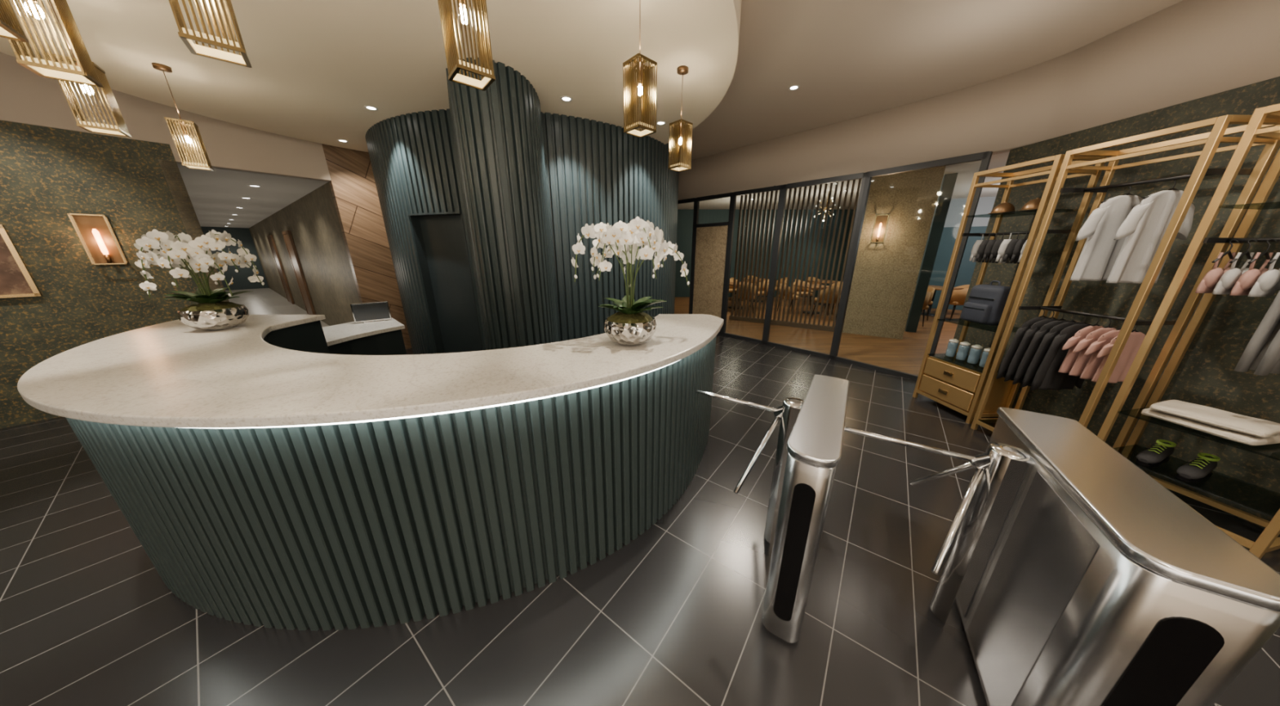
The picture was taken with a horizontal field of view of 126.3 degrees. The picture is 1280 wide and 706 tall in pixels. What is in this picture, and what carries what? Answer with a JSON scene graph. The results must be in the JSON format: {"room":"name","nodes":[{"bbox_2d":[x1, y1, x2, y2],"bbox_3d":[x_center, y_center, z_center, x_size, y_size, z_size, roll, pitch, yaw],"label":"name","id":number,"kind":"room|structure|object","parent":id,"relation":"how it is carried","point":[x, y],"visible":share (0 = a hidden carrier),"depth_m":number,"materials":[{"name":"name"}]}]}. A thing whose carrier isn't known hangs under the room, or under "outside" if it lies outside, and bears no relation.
{"room":"lobby","nodes":[
{"label":"lobby","id":0,"kind":"room"},
{"bbox_2d":[0,102,331,428],"bbox_3d":[-8.268,-0.214,0.596,0.151,3.450,11.940,13,22,36],"label":"wall","id":1,"kind":"structure","parent":0,"point":[47,174],"depth_m":3.43,"materials":[{"name":"green paper"}]},
{"bbox_2d":[0,224,42,297],"bbox_3d":[-6.235,-0.823,2.942,0.040,0.670,0.620,13,22,36],"label":"framed picture","id":2,"kind":"object","parent":1,"relation":"attached to","point":[16,280],"visible":1,"depth_m":3.14},
{"bbox_2d":[0,52,168,144],"bbox_3d":[-8.692,-1.417,-0.328,0.200,0.600,10.600,13,22,36],"label":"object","id":3,"kind":"structure","parent":1,"relation":"attached to","point":[26,97],"depth_m":3.15,"materials":[{"name":"beige paint"}]},
{"bbox_2d":[66,213,128,264],"bbox_3d":[-5.731,-1.199,3.436,0.106,0.500,0.202,13,22,36],"label":"wall sconce","id":4,"kind":"object","parent":1,"relation":"attached to","point":[95,233],"visible":1,"depth_m":3.44,"materials":[{"name":"brown metal"}]},
{"bbox_2d":[103,254,112,263],"bbox_3d":[-5.730,-1.012,3.493,0.031,0.090,0.031,13,22,36],"label":"socket","id":5,"kind":"object","parent":4,"relation":"attached to","point":[107,257],"depth_m":3.49,"materials":[{"name":"brown metal"}]},
{"bbox_2d":[158,159,228,302],"bbox_3d":[-12.048,-2.496,9.113,17.000,2.680,0.120,13,22,36],"label":"wall","id":6,"kind":"structure","parent":0,"point":[165,168],"depth_m":3.82,"materials":[{"name":"green paper"}]},
{"bbox_2d":[177,304,248,330],"bbox_3d":[-3.100,-0.254,2.373,0.324,0.157,0.324,0,17,0],"label":"bowl","id":7,"kind":"object","parent":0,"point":[218,317],"depth_m":2.28,"materials":[{"name":"silver metal"}]},
{"bbox_2d":[200,226,268,290],"bbox_3d":[-18.218,-4.241,14.648,0.120,2.680,1.340,13,22,36],"label":"wall","id":8,"kind":"structure","parent":0,"point":[241,282],"depth_m":14.69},
{"bbox_2d":[177,163,328,228],"bbox_3d":[-11.642,-4.014,9.273,16.880,0.120,1.540,13,22,36],"label":"ceiling","id":9,"kind":"structure","parent":0,"point":[214,195],"depth_m":5.76,"materials":[{"name":"grey paint"}]},
{"bbox_2d":[248,182,359,325],"bbox_3d":[-11.201,-2.854,10.250,16.850,2.680,0.120,13,22,36],"label":"wall","id":10,"kind":"structure","parent":0,"point":[313,221],"depth_m":6.84,"materials":[{"name":"grey paper"}]},
{"bbox_2d":[266,235,294,304],"bbox_3d":[-11.941,-2.756,10.779,1.040,2.175,0.060,13,22,36],"label":"door","id":11,"kind":"structure","parent":10,"relation":"in","point":[270,238],"depth_m":10.66,"materials":[{"name":"brown wood"}]},
{"bbox_2d":[281,230,315,315],"bbox_3d":[-8.959,-2.048,8.533,1.040,2.175,0.061,13,22,36],"label":"door","id":12,"kind":"structure","parent":10,"relation":"in","point":[287,237],"depth_m":8.42,"materials":[{"name":"brown wood"}]},
{"bbox_2d":[321,143,411,349],"bbox_3d":[-3.267,-2.119,6.636,0.151,3.450,4.200,13,22,36],"label":"wall","id":13,"kind":"structure","parent":0,"point":[353,186],"depth_m":5.11,"materials":[{"name":"brown wood"}]},
{"bbox_2d":[0,0,1009,209],"bbox_3d":[3.600,-3.577,6.107,16.800,0.350,12.200,0,18,0],"label":"ceiling","id":14,"kind":"structure","parent":0,"point":[317,64],"depth_m":2.47,"materials":[{"name":"beige paint"}]},
{"bbox_2d":[0,0,29,42],"bbox_3d":[-2.100,-1.376,0.908,0.145,0.721,0.139,-15,23,-40],"label":"pendant lamp","id":15,"kind":"object","parent":14,"relation":"hanging from","point":[10,28],"visible":1,"depth_m":1.07,"materials":[{"name":"brown metal"}]},
{"bbox_2d":[7,0,103,87],"bbox_3d":[-2.350,-1.472,1.213,0.145,0.721,0.139,-15,23,-40],"label":"pendant lamp","id":16,"kind":"object","parent":14,"relation":"hanging from","point":[86,73],"visible":0.91,"depth_m":1.28,"materials":[{"name":"brown metal"}]},
{"bbox_2d":[45,0,131,137],"bbox_3d":[-3.200,-1.668,1.833,0.145,0.721,0.139,-15,23,-40],"label":"pendant lamp","id":17,"kind":"object","parent":14,"relation":"hanging from","point":[121,130],"visible":0.86,"depth_m":1.88,"materials":[{"name":"brown metal"}]},
{"bbox_2d":[151,62,213,170],"bbox_3d":[-3.800,-1.936,2.682,0.145,0.721,0.139,-15,23,-40],"label":"pendant lamp","id":18,"kind":"object","parent":14,"relation":"hanging from","point":[170,122],"visible":1,"depth_m":2.71,"materials":[{"name":"brown metal"}]},
{"bbox_2d":[179,121,188,136],"bbox_3d":[-3.800,-1.869,2.703,0.027,0.100,0.027,-15,23,-40],"label":"bulb","id":19,"kind":"object","parent":18,"relation":"attached to","point":[180,122],"depth_m":2.70,"materials":[{"name":"brown metal"}]},
{"bbox_2d":[168,0,252,67],"bbox_3d":[-1.520,-1.424,1.061,0.145,0.721,0.139,-15,23,-40],"label":"pendant lamp","id":20,"kind":"object","parent":14,"relation":"hanging from","point":[186,35],"visible":1,"depth_m":1.14,"materials":[{"name":"brown metal"}]},
{"bbox_2d":[364,105,377,111],"bbox_3d":[-2.760,-2.514,3.328,0.115,0.005,0.115,0,18,0],"label":"recessed light","id":21,"kind":"object","parent":14,"relation":"in","point":[367,107],"visible":1,"depth_m":3.33,"materials":[{"name":"white"}]},
{"bbox_2d":[437,0,495,90],"bbox_3d":[-0.700,-1.482,1.242,0.145,0.721,0.139,-15,23,-40],"label":"pendant lamp","id":22,"kind":"object","parent":14,"relation":"hanging from","point":[486,69],"visible":1,"depth_m":1.29,"materials":[{"name":"brown metal"}]},
{"bbox_2d":[458,0,466,8],"bbox_3d":[-0.700,-1.415,1.263,0.027,0.100,0.027,-15,23,-40],"label":"bulb","id":23,"kind":"object","parent":22,"relation":"attached to","point":[460,1],"depth_m":1.27,"materials":[{"name":"white glass"}]},
{"bbox_2d":[560,96,572,102],"bbox_3d":[-0.710,-2.450,3.128,0.115,0.005,0.115,0,18,0],"label":"recessed light","id":24,"kind":"object","parent":14,"relation":"in","point":[566,99],"visible":1,"depth_m":3.13,"materials":[{"name":"white"}]},
{"bbox_2d":[622,0,657,137],"bbox_3d":[0.000,-1.671,1.843,0.145,0.721,0.139,-15,23,-40],"label":"pendant lamp","id":25,"kind":"object","parent":14,"relation":"hanging from","point":[644,119],"visible":1,"depth_m":1.87,"materials":[{"name":"brown metal"}]},
{"bbox_2d":[640,62,642,84],"bbox_3d":[0.000,-1.605,1.864,0.027,0.100,0.027,-15,23,-40],"label":"bulb","id":26,"kind":"object","parent":25,"relation":"attached to","point":[640,62],"depth_m":1.85,"materials":[{"name":"brown metal"}]},
{"bbox_2d":[668,65,693,172],"bbox_3d":[0.345,-1.948,2.720,0.145,0.721,0.139,-15,23,-40],"label":"pendant lamp","id":27,"kind":"object","parent":14,"relation":"hanging from","point":[677,131],"visible":1,"depth_m":2.74,"materials":[{"name":"brown metal"}]},
{"bbox_2d":[813,191,837,221],"bbox_3d":[4.686,-3.692,8.183,0.550,0.679,0.553,0,18,0],"label":"chandelier","id":28,"kind":"object","parent":14,"relation":"hanging from","point":[824,208],"visible":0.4,"depth_m":8.15,"materials":[{"name":"white glass"}]},
{"bbox_2d":[365,57,679,354],"bbox_3d":[-1.598,-1.894,5.923,4.715,3.450,4.720,14,22,37],"label":"wall","id":29,"kind":"structure","parent":0,"point":[524,181],"depth_m":3.62,"materials":[{"name":"teal paint"}]},
{"bbox_2d":[408,211,483,353],"bbox_3d":[-2.389,-0.635,4.143,0.800,2.120,0.191,5,18,17],"label":"door","id":30,"kind":"structure","parent":29,"relation":"in","point":[440,239],"depth_m":4.10,"materials":[{"name":"grey paint"}]},
{"bbox_2d":[689,191,733,335],"bbox_3d":[1.461,-1.796,6.786,0.056,2.745,0.923,-14,22,-37],"label":"door","id":31,"kind":"structure","parent":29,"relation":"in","point":[711,241],"depth_m":6.75,"materials":[{"name":"grey"}]},
{"bbox_2d":[677,0,1279,199],"bbox_3d":[3.086,-2.195,2.322,2.633,0.710,13.738,-6,18,-17],"label":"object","id":32,"kind":"structure","parent":29,"relation":"attached to","point":[1186,51],"depth_m":3.14,"materials":[{"name":"beige paint"}]},
{"bbox_2d":[604,315,656,346],"bbox_3d":[-0.060,-0.137,2.002,0.324,0.157,0.324,0,17,0],"label":"bowl","id":33,"kind":"object","parent":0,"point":[623,331],"depth_m":1.87,"materials":[{"name":"silver metal"}]},
{"bbox_2d":[0,288,1279,705],"bbox_3d":[-3.000,0.462,4.340,32.000,0.108,24.000,0,18,0],"label":"floor","id":34,"kind":"structure","parent":0,"point":[672,616],"depth_m":1.61,"materials":[{"name":"grey tile"}]},
{"bbox_2d":[322,317,406,355],"bbox_3d":[-3.302,0.126,3.841,0.824,0.850,1.360,5,18,16],"label":"desk","id":35,"kind":"object","parent":34,"relation":"on","point":[385,337],"depth_m":3.68,"materials":[{"name":"white stone"}]},
{"bbox_2d":[350,301,391,323],"bbox_3d":[-3.364,-0.517,4.065,0.364,0.242,0.140,-12,21,-34],"label":"computer monitor","id":36,"kind":"object","parent":35,"relation":"on","point":[371,312],"visible":1,"depth_m":4.03,"materials":[{"name":"silver metal"}]},
{"bbox_2d":[17,314,724,631],"bbox_3d":[-1.615,0.483,2.209,4.676,1.150,1.942,0,18,0],"label":"reception desk","id":37,"kind":"object","parent":34,"relation":"on","point":[270,477],"visible":0.95,"depth_m":1.46,"materials":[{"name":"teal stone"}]},
{"bbox_2d":[133,229,264,330],"bbox_3d":[-3.090,-0.522,2.343,0.497,0.686,0.531,0,18,0],"label":"potted orchid","id":38,"kind":"object","parent":37,"relation":"on","point":[211,313],"visible":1,"depth_m":2.24,"materials":[{"name":"white plant"}]},
{"bbox_2d":[17,314,724,427],"bbox_3d":[-1.623,-0.046,2.046,4.660,0.042,1.930,0,17,0],"label":"countertop","id":39,"kind":"structure","parent":37,"relation":"on","point":[172,374],"depth_m":1.50,"materials":[{"name":"white stone"}]},
{"bbox_2d":[571,216,689,346],"bbox_3d":[-0.039,-0.414,1.956,0.661,0.713,0.522,0,18,0],"label":"potted orchid","id":40,"kind":"object","parent":37,"relation":"on","point":[628,326],"visible":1,"depth_m":1.85,"materials":[{"name":"white plant"}]},
{"bbox_2d":[677,198,695,314],"bbox_3d":[0.817,-2.014,7.478,0.055,2.745,1.060,-16,24,-41],"label":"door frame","id":41,"kind":"structure","parent":34,"relation":"on","point":[690,200],"depth_m":6.97,"materials":[{"name":"grey metal"}]},
{"bbox_2d":[728,278,739,302],"bbox_3d":[3.000,-1.996,10.595,0.559,0.821,0.510,0,18,0],"label":"dining chair","id":42,"kind":"object","parent":34,"relation":"on","point":[731,287],"visible":0.13,"depth_m":10.68,"materials":[{"name":"brown wood"}]},
{"bbox_2d":[728,281,756,309],"bbox_3d":[3.000,-1.755,9.932,0.800,0.758,0.800,-3,18,-11],"label":"dining table","id":43,"kind":"object","parent":34,"relation":"on","point":[731,283],"visible":0.38,"depth_m":9.91,"materials":[{"name":"brown wood"}]},
{"bbox_2d":[733,284,755,313],"bbox_3d":[3.000,-1.572,9.251,0.559,0.821,0.510,0,18,0],"label":"dining chair","id":44,"kind":"object","parent":34,"relation":"on","point":[747,284],"visible":0.44,"depth_m":9.01,"materials":[{"name":"brown fabric"}]},
{"bbox_2d":[722,185,782,343],"bbox_3d":[2.067,-1.586,6.119,0.056,2.745,0.968,-15,23,-40],"label":"window","id":45,"kind":"structure","parent":34,"relation":"on","point":[778,187],"depth_m":6.11,"materials":[{"name":"grey"}]},
{"bbox_2d":[749,280,768,306],"bbox_3d":[3.705,-1.784,9.923,0.510,0.821,0.559,0,18,0],"label":"dining chair","id":46,"kind":"object","parent":34,"relation":"on","point":[768,281],"visible":0.16,"depth_m":9.91,"materials":[{"name":"brown wood"}]},
{"bbox_2d":[696,374,849,643],"bbox_3d":[0.628,0.678,1.865,0.796,0.985,0.950,11,21,32],"label":"turnstile","id":47,"kind":"object","parent":34,"relation":"on","point":[808,454],"visible":1,"depth_m":1.37,"materials":[{"name":"silver metal"}]},
{"bbox_2d":[776,283,800,311],"bbox_3d":[4.195,-1.543,9.160,0.510,0.821,0.559,0,18,0],"label":"dining chair","id":48,"kind":"object","parent":34,"relation":"on","point":[784,286],"visible":0.51,"depth_m":8.95,"materials":[{"name":"brown fabric"}]},
{"bbox_2d":[728,178,861,332],"bbox_3d":[3.345,-2.142,7.283,2.477,3.090,0.100,12,21,33],"label":"slatted screen","id":49,"kind":"object","parent":34,"relation":"on","point":[807,326],"visible":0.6,"depth_m":7.26,"materials":[{"name":"brown wood"}]},
{"bbox_2d":[790,280,813,310],"bbox_3d":[4.900,-1.755,9.832,0.559,0.821,0.510,0,18,0],"label":"dining chair","id":50,"kind":"object","parent":34,"relation":"on","point":[799,282],"visible":0.4,"depth_m":9.85,"materials":[{"name":"brown wood"}]},
{"bbox_2d":[763,172,866,359],"bbox_3d":[2.782,-1.345,5.356,0.056,2.745,1.218,-15,23,-39],"label":"window","id":51,"kind":"structure","parent":34,"relation":"on","point":[862,175],"depth_m":5.36,"materials":[{"name":"grey"}]},
{"bbox_2d":[793,284,837,314],"bbox_3d":[4.900,-1.514,9.169,0.800,0.758,0.800,-3,18,-11],"label":"dining table","id":52,"kind":"object","parent":34,"relation":"on","point":[812,285],"visible":0.44,"depth_m":9.05,"materials":[{"name":"brown wood"}]},
{"bbox_2d":[807,280,839,306],"bbox_3d":[6.000,-1.965,10.600,0.800,0.758,0.800,-3,18,-11],"label":"dining table","id":53,"kind":"object","parent":34,"relation":"on","point":[813,281],"visible":0.31,"depth_m":10.46,"materials":[{"name":"brown wood"}]},
{"bbox_2d":[811,287,841,318],"bbox_3d":[4.900,-1.331,8.488,0.559,0.821,0.510,0,18,0],"label":"dining chair","id":54,"kind":"object","parent":34,"relation":"on","point":[832,288],"visible":0.5,"depth_m":8.26,"materials":[{"name":"brown fabric"}]},
{"bbox_2d":[906,291,930,326],"bbox_3d":[6.400,-1.061,7.629,0.559,0.821,0.510,0,18,0],"label":"dining chair","id":55,"kind":"object","parent":34,"relation":"on","point":[926,306],"visible":0.25,"depth_m":7.38,"materials":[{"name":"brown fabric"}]},
{"bbox_2d":[914,287,934,320],"bbox_3d":[7.105,-1.273,8.302,0.510,0.821,0.559,0,18,0],"label":"dining chair","id":56,"kind":"object","parent":34,"relation":"on","point":[931,290],"visible":0.28,"depth_m":8.08,"materials":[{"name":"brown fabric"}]},
{"bbox_2d":[915,285,964,316],"bbox_3d":[8.000,-1.424,8.883,0.800,0.758,0.800,-3,18,-11],"label":"dining table","id":57,"kind":"object","parent":34,"relation":"on","point":[936,287],"visible":0.53,"depth_m":8.80,"materials":[{"name":"brown wood"}]},
{"bbox_2d":[949,288,968,321],"bbox_3d":[8.000,-1.241,8.201,0.559,0.821,0.510,0,18,0],"label":"dining chair","id":58,"kind":"object","parent":34,"relation":"on","point":[958,297],"visible":0.44,"depth_m":7.98,"materials":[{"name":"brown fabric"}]},
{"bbox_2d":[912,154,1106,423],"bbox_3d":[3.554,-0.536,3.296,0.440,2.440,0.662,-1,18,-4],"label":"display rack","id":59,"kind":"object","parent":34,"relation":"on","point":[961,384],"depth_m":3.26,"materials":[{"name":"brown wood"}]},
{"bbox_2d":[945,338,959,356],"bbox_3d":[3.510,-0.060,3.644,0.086,0.200,0.086,0,18,0],"label":"water bottle","id":60,"kind":"object","parent":59,"relation":"on","point":[953,344],"visible":1,"depth_m":3.62,"materials":[{"name":"blue"}]},
{"bbox_2d":[955,341,970,360],"bbox_3d":[3.519,-0.025,3.530,0.086,0.200,0.086,0,18,0],"label":"water bottle","id":61,"kind":"object","parent":59,"relation":"on","point":[964,347],"visible":1,"depth_m":3.51,"materials":[{"name":"blue"}]},
{"bbox_2d":[967,344,982,364],"bbox_3d":[3.528,0.011,3.416,0.086,0.200,0.086,0,18,0],"label":"water bottle","id":62,"kind":"object","parent":59,"relation":"on","point":[975,351],"visible":1,"depth_m":3.39,"materials":[{"name":"blue"}]},
{"bbox_2d":[968,234,983,262],"bbox_3d":[3.530,-1.084,3.360,0.139,0.275,0.050,5,18,16],"label":"shirt","id":63,"kind":"object","parent":59,"relation":"hanging from","point":[975,247],"visible":0.58,"depth_m":3.37,"materials":[{"name":"grey fabric"}]},
{"bbox_2d":[975,234,990,262],"bbox_3d":[3.534,-1.065,3.301,0.139,0.275,0.050,5,18,16],"label":"shirt","id":64,"kind":"object","parent":59,"relation":"hanging from","point":[982,246],"visible":0.6,"depth_m":3.31,"materials":[{"name":"black fabric"}]},
{"bbox_2d":[978,347,990,367],"bbox_3d":[3.537,0.048,3.301,0.086,0.200,0.086,0,18,0],"label":"water bottle","id":65,"kind":"object","parent":59,"relation":"on","point":[984,355],"visible":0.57,"depth_m":3.29,"materials":[{"name":"blue"}]},
{"bbox_2d":[960,280,1014,325],"bbox_3d":[3.568,-0.520,3.325,0.278,0.439,0.310,-1,18,-4],"label":"backpack","id":66,"kind":"object","parent":59,"relation":"on","point":[985,304],"visible":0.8,"depth_m":3.25,"materials":[{"name":"grey fabric"}]},
{"bbox_2d":[982,233,997,262],"bbox_3d":[3.539,-1.046,3.242,0.139,0.275,0.050,5,18,16],"label":"shirt","id":67,"kind":"object","parent":59,"relation":"hanging from","point":[987,252],"visible":0.59,"depth_m":3.25,"materials":[{"name":"black fabric"}]},
{"bbox_2d":[988,233,1004,262],"bbox_3d":[3.544,-1.028,3.183,0.139,0.275,0.050,5,18,16],"label":"shirt","id":68,"kind":"object","parent":59,"relation":"hanging from","point":[996,246],"visible":0.58,"depth_m":3.19,"materials":[{"name":"black fabric"}]},
{"bbox_2d":[995,233,1011,262],"bbox_3d":[3.548,-1.009,3.124,0.139,0.275,0.050,5,18,16],"label":"shirt","id":69,"kind":"object","parent":59,"relation":"hanging from","point":[1001,253],"visible":0.54,"depth_m":3.13,"materials":[{"name":"grey fabric"}]},
{"bbox_2d":[1002,232,1019,263],"bbox_3d":[3.553,-0.991,3.065,0.139,0.275,0.050,5,18,16],"label":"shirt","id":70,"kind":"object","parent":59,"relation":"hanging from","point":[1009,251],"visible":0.63,"depth_m":3.07,"materials":[{"name":"black fabric"}]},
{"bbox_2d":[1009,232,1027,263],"bbox_3d":[3.558,-0.972,3.006,0.139,0.275,0.050,5,18,16],"label":"shirt","id":71,"kind":"object","parent":59,"relation":"hanging from","point":[1016,251],"visible":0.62,"depth_m":3.01,"materials":[{"name":"black fabric"}]},
{"bbox_2d":[1017,239,1035,263],"bbox_3d":[3.562,-0.954,2.947,0.139,0.275,0.050,5,18,16],"label":"shirt","id":72,"kind":"object","parent":59,"relation":"hanging from","point":[1024,244],"visible":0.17,"depth_m":2.96,"materials":[{"name":"grey fabric"}]},
{"bbox_2d":[844,407,1279,705],"bbox_3d":[1.323,0.818,1.420,0.862,0.985,0.970,11,20,30],"label":"turnstile","id":73,"kind":"object","parent":34,"relation":"on","point":[1071,575],"visible":0.98,"depth_m":0.98,"materials":[{"name":"silver metal"}]},
{"bbox_2d":[970,115,1279,453],"bbox_3d":[3.545,-0.304,2.561,0.420,2.440,0.711,-1,18,-2],"label":"display rack","id":74,"kind":"object","parent":34,"relation":"on","point":[1211,140],"visible":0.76,"depth_m":2.26,"materials":[{"name":"brown wood"}]},
{"bbox_2d":[995,310,1048,378],"bbox_3d":[3.534,-0.078,2.917,0.476,0.655,0.064,-1,18,-4],"label":"shirt","id":75,"kind":"object","parent":74,"relation":"hanging from","point":[1020,332],"visible":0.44,"depth_m":2.89,"materials":[{"name":"black fabric"}]},
{"bbox_2d":[1004,311,1058,381],"bbox_3d":[3.536,-0.058,2.854,0.476,0.655,0.064,-1,18,-4],"label":"shirt","id":76,"kind":"object","parent":74,"relation":"hanging from","point":[1029,334],"visible":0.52,"depth_m":2.83,"materials":[{"name":"black fabric"}]},
{"bbox_2d":[1012,312,1068,384],"bbox_3d":[3.539,-0.039,2.791,0.476,0.655,0.064,-1,18,-5],"label":"shirt","id":77,"kind":"object","parent":74,"relation":"hanging from","point":[1039,335],"visible":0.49,"depth_m":2.77,"materials":[{"name":"black fabric"}]},
{"bbox_2d":[1021,314,1079,387],"bbox_3d":[3.542,-0.019,2.728,0.476,0.655,0.064,-1,18,-5],"label":"shirt","id":78,"kind":"object","parent":74,"relation":"hanging from","point":[1049,337],"visible":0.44,"depth_m":2.71,"materials":[{"name":"black fabric"}]},
{"bbox_2d":[1030,315,1092,390],"bbox_3d":[3.545,0.001,2.665,0.476,0.655,0.064,-1,18,-5],"label":"shirt","id":79,"kind":"object","parent":74,"relation":"hanging from","point":[1047,376],"visible":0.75,"depth_m":2.69,"materials":[{"name":"black fabric"}]},
{"bbox_2d":[1057,317,1103,373],"bbox_3d":[3.548,-0.067,2.565,0.418,0.465,0.065,-1,18,-4],"label":"shirt","id":80,"kind":"object","parent":74,"relation":"hanging from","point":[1070,358],"visible":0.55,"depth_m":2.55,"materials":[{"name":"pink fabric"}]},
{"bbox_2d":[1068,319,1116,376],"bbox_3d":[3.551,-0.047,2.502,0.418,0.465,0.065,-1,18,-4],"label":"shirt","id":81,"kind":"object","parent":74,"relation":"hanging from","point":[1082,360],"visible":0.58,"depth_m":2.48,"materials":[{"name":"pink fabric"}]},
{"bbox_2d":[1080,320,1124,379],"bbox_3d":[3.553,-0.027,2.439,0.418,0.465,0.065,-1,18,-4],"label":"shirt","id":82,"kind":"object","parent":74,"relation":"hanging from","point":[1093,364],"visible":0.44,"depth_m":2.43,"materials":[{"name":"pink fabric"}]},
{"bbox_2d":[1070,186,1142,280],"bbox_3d":[3.543,-0.893,2.425,0.564,0.685,0.105,-2,18,-5],"label":"t-shirt","id":83,"kind":"object","parent":74,"relation":"hanging from","point":[1098,256],"visible":0.78,"depth_m":2.41,"materials":[{"name":"grey fabric"}]},
{"bbox_2d":[1091,325,1145,382],"bbox_3d":[3.556,-0.007,2.377,0.418,0.465,0.065,-1,18,-4],"label":"shirt","id":84,"kind":"object","parent":74,"relation":"hanging from","point":[1135,339],"visible":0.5,"depth_m":2.36,"materials":[{"name":"pink fabric"}]},
{"bbox_2d":[1106,180,1195,283],"bbox_3d":[3.552,-0.833,2.234,0.564,0.685,0.105,-2,18,-5],"label":"t-shirt","id":85,"kind":"object","parent":74,"relation":"hanging from","point":[1145,226],"visible":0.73,"depth_m":2.22,"materials":[{"name":"grey fabric"}]},
{"bbox_2d":[1097,103,1279,559],"bbox_3d":[3.636,-0.080,1.848,0.420,2.440,0.704,-3,18,-11],"label":"display rack","id":86,"kind":"object","parent":34,"relation":"on","point":[1268,541],"visible":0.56,"depth_m":2.01,"materials":[{"name":"brown wood"}]},
{"bbox_2d":[1135,439,1176,466],"bbox_3d":[3.562,0.688,2.237,0.290,0.138,0.092,-5,18,-16],"label":"shoe","id":87,"kind":"object","parent":86,"relation":"on","point":[1158,454],"visible":1,"depth_m":2.21,"materials":[{"name":"black fabric"}]},
{"bbox_2d":[1175,453,1220,483],"bbox_3d":[3.593,0.735,2.087,0.290,0.138,0.092,-5,18,-16],"label":"shoe","id":88,"kind":"object","parent":86,"relation":"on","point":[1197,470],"visible":1,"depth_m":2.07,"materials":[{"name":"black fabric"}]},
{"bbox_2d":[1141,408,1279,445],"bbox_3d":[3.616,0.451,2.057,0.327,0.047,0.418,-3,18,-8],"label":"folded towel","id":89,"kind":"object","parent":86,"relation":"on","point":[1238,437],"visible":0.56,"depth_m":1.96,"materials":[{"name":"beige fabric"}]},
{"bbox_2d":[1149,400,1279,437],"bbox_3d":[3.617,0.401,2.041,0.327,0.046,0.398,-5,18,-15],"label":"folded towel","id":90,"kind":"object","parent":89,"relation":"on","point":[1219,418],"visible":1,"depth_m":1.99,"materials":[{"name":"beige fabric"}]},
{"bbox_2d":[1195,239,1238,293],"bbox_3d":[3.563,-0.527,1.980,0.244,0.315,0.058,-4,18,-14],"label":"sports bra","id":91,"kind":"object","parent":86,"relation":"hanging from","point":[1209,282],"visible":0.77,"depth_m":1.97,"materials":[{"name":"pink fabric"}]},
{"bbox_2d":[1212,239,1257,294],"bbox_3d":[3.574,-0.511,1.928,0.244,0.315,0.058,-4,18,-14],"label":"sports bra","id":92,"kind":"object","parent":86,"relation":"hanging from","point":[1224,286],"visible":0.84,"depth_m":1.92,"materials":[{"name":"grey fabric"}]},
{"bbox_2d":[1229,239,1277,295],"bbox_3d":[3.585,-0.494,1.876,0.244,0.315,0.058,-4,18,-14],"label":"sports bra","id":93,"kind":"object","parent":86,"relation":"hanging from","point":[1246,280],"visible":0.91,"depth_m":1.87,"materials":[{"name":"pink fabric"}]},
{"bbox_2d":[1233,289,1279,372],"bbox_3d":[3.629,-0.253,1.827,0.250,0.745,0.050,-4,18,-13],"label":"leggings","id":94,"kind":"object","parent":86,"relation":"hanging from","point":[1268,327],"visible":0.82,"depth_m":1.86,"materials":[{"name":"grey fabric"}]},
{"bbox_2d":[1248,252,1279,297],"bbox_3d":[3.596,-0.478,1.823,0.244,0.315,0.058,-4,18,-14],"label":"sports bra","id":95,"kind":"object","parent":86,"relation":"hanging from","point":[1267,285],"visible":1,"depth_m":1.82,"materials":[{"name":"grey fabric"}]},
{"bbox_2d":[1253,328,1279,375],"bbox_3d":[3.641,-0.236,1.770,0.250,0.745,0.050,-4,18,-13],"label":"leggings","id":96,"kind":"object","parent":86,"relation":"hanging from","point":[1270,362],"visible":1,"depth_m":1.83,"materials":[{"name":"grey fabric"}]},
{"bbox_2d":[675,209,856,297],"bbox_3d":[5.500,-3.634,12.024,12.000,3.100,0.120,0,18,0],"label":"wall","id":97,"kind":"structure","parent":0,"point":[685,217],"depth_m":11.84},
{"bbox_2d":[842,165,946,339],"bbox_3d":[4.901,-1.876,6.447,1.076,3.100,0.350,12,21,33],"label":"wall","id":98,"kind":"structure","parent":0,"point":[886,273],"depth_m":6.25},
{"bbox_2d":[871,214,888,243],"bbox_3d":[4.599,-2.380,6.218,0.202,0.500,0.106,12,21,33],"label":"wall sconce","id":99,"kind":"object","parent":98,"relation":"attached to","point":[881,220],"visible":1,"depth_m":6.23,"materials":[{"name":"brown metal"}]},
{"bbox_2d":[679,0,1183,163],"bbox_3d":[-3.000,-2.920,3.274,32.000,0.100,24.000,0,18,0],"label":"ceiling","id":100,"kind":"structure","parent":0,"point":[847,60],"depth_m":2.95,"materials":[{"name":"beige paint"}]},
{"bbox_2d":[905,173,957,332],"bbox_3d":[5.969,-1.953,6.693,0.180,3.100,0.200,12,21,33],"label":"pillar","id":101,"kind":"structure","parent":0,"point":[948,181],"depth_m":6.58,"materials":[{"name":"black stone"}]},
{"bbox_2d":[916,196,995,310],"bbox_3d":[9.375,-2.802,9.385,4.701,3.100,0.100,10,20,28],"label":"wall","id":102,"kind":"structure","parent":0,"point":[948,236],"depth_m":9.34,"materials":[{"name":"stone"}]},
{"bbox_2d":[953,76,1279,535],"bbox_3d":[4.075,0.315,0.099,0.150,2.740,8.000,0,18,0],"label":"wall","id":103,"kind":"structure","parent":0,"point":[1246,477],"depth_m":2.41,"materials":[{"name":"green paper"}]},
{"bbox_2d":[831,151,992,380],"bbox_3d":[3.521,-1.061,4.454,0.056,2.745,1.227,-12,21,-33],"label":"window","id":104,"kind":"structure","parent":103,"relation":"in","point":[985,157],"depth_m":4.24,"materials":[{"name":"grey"}]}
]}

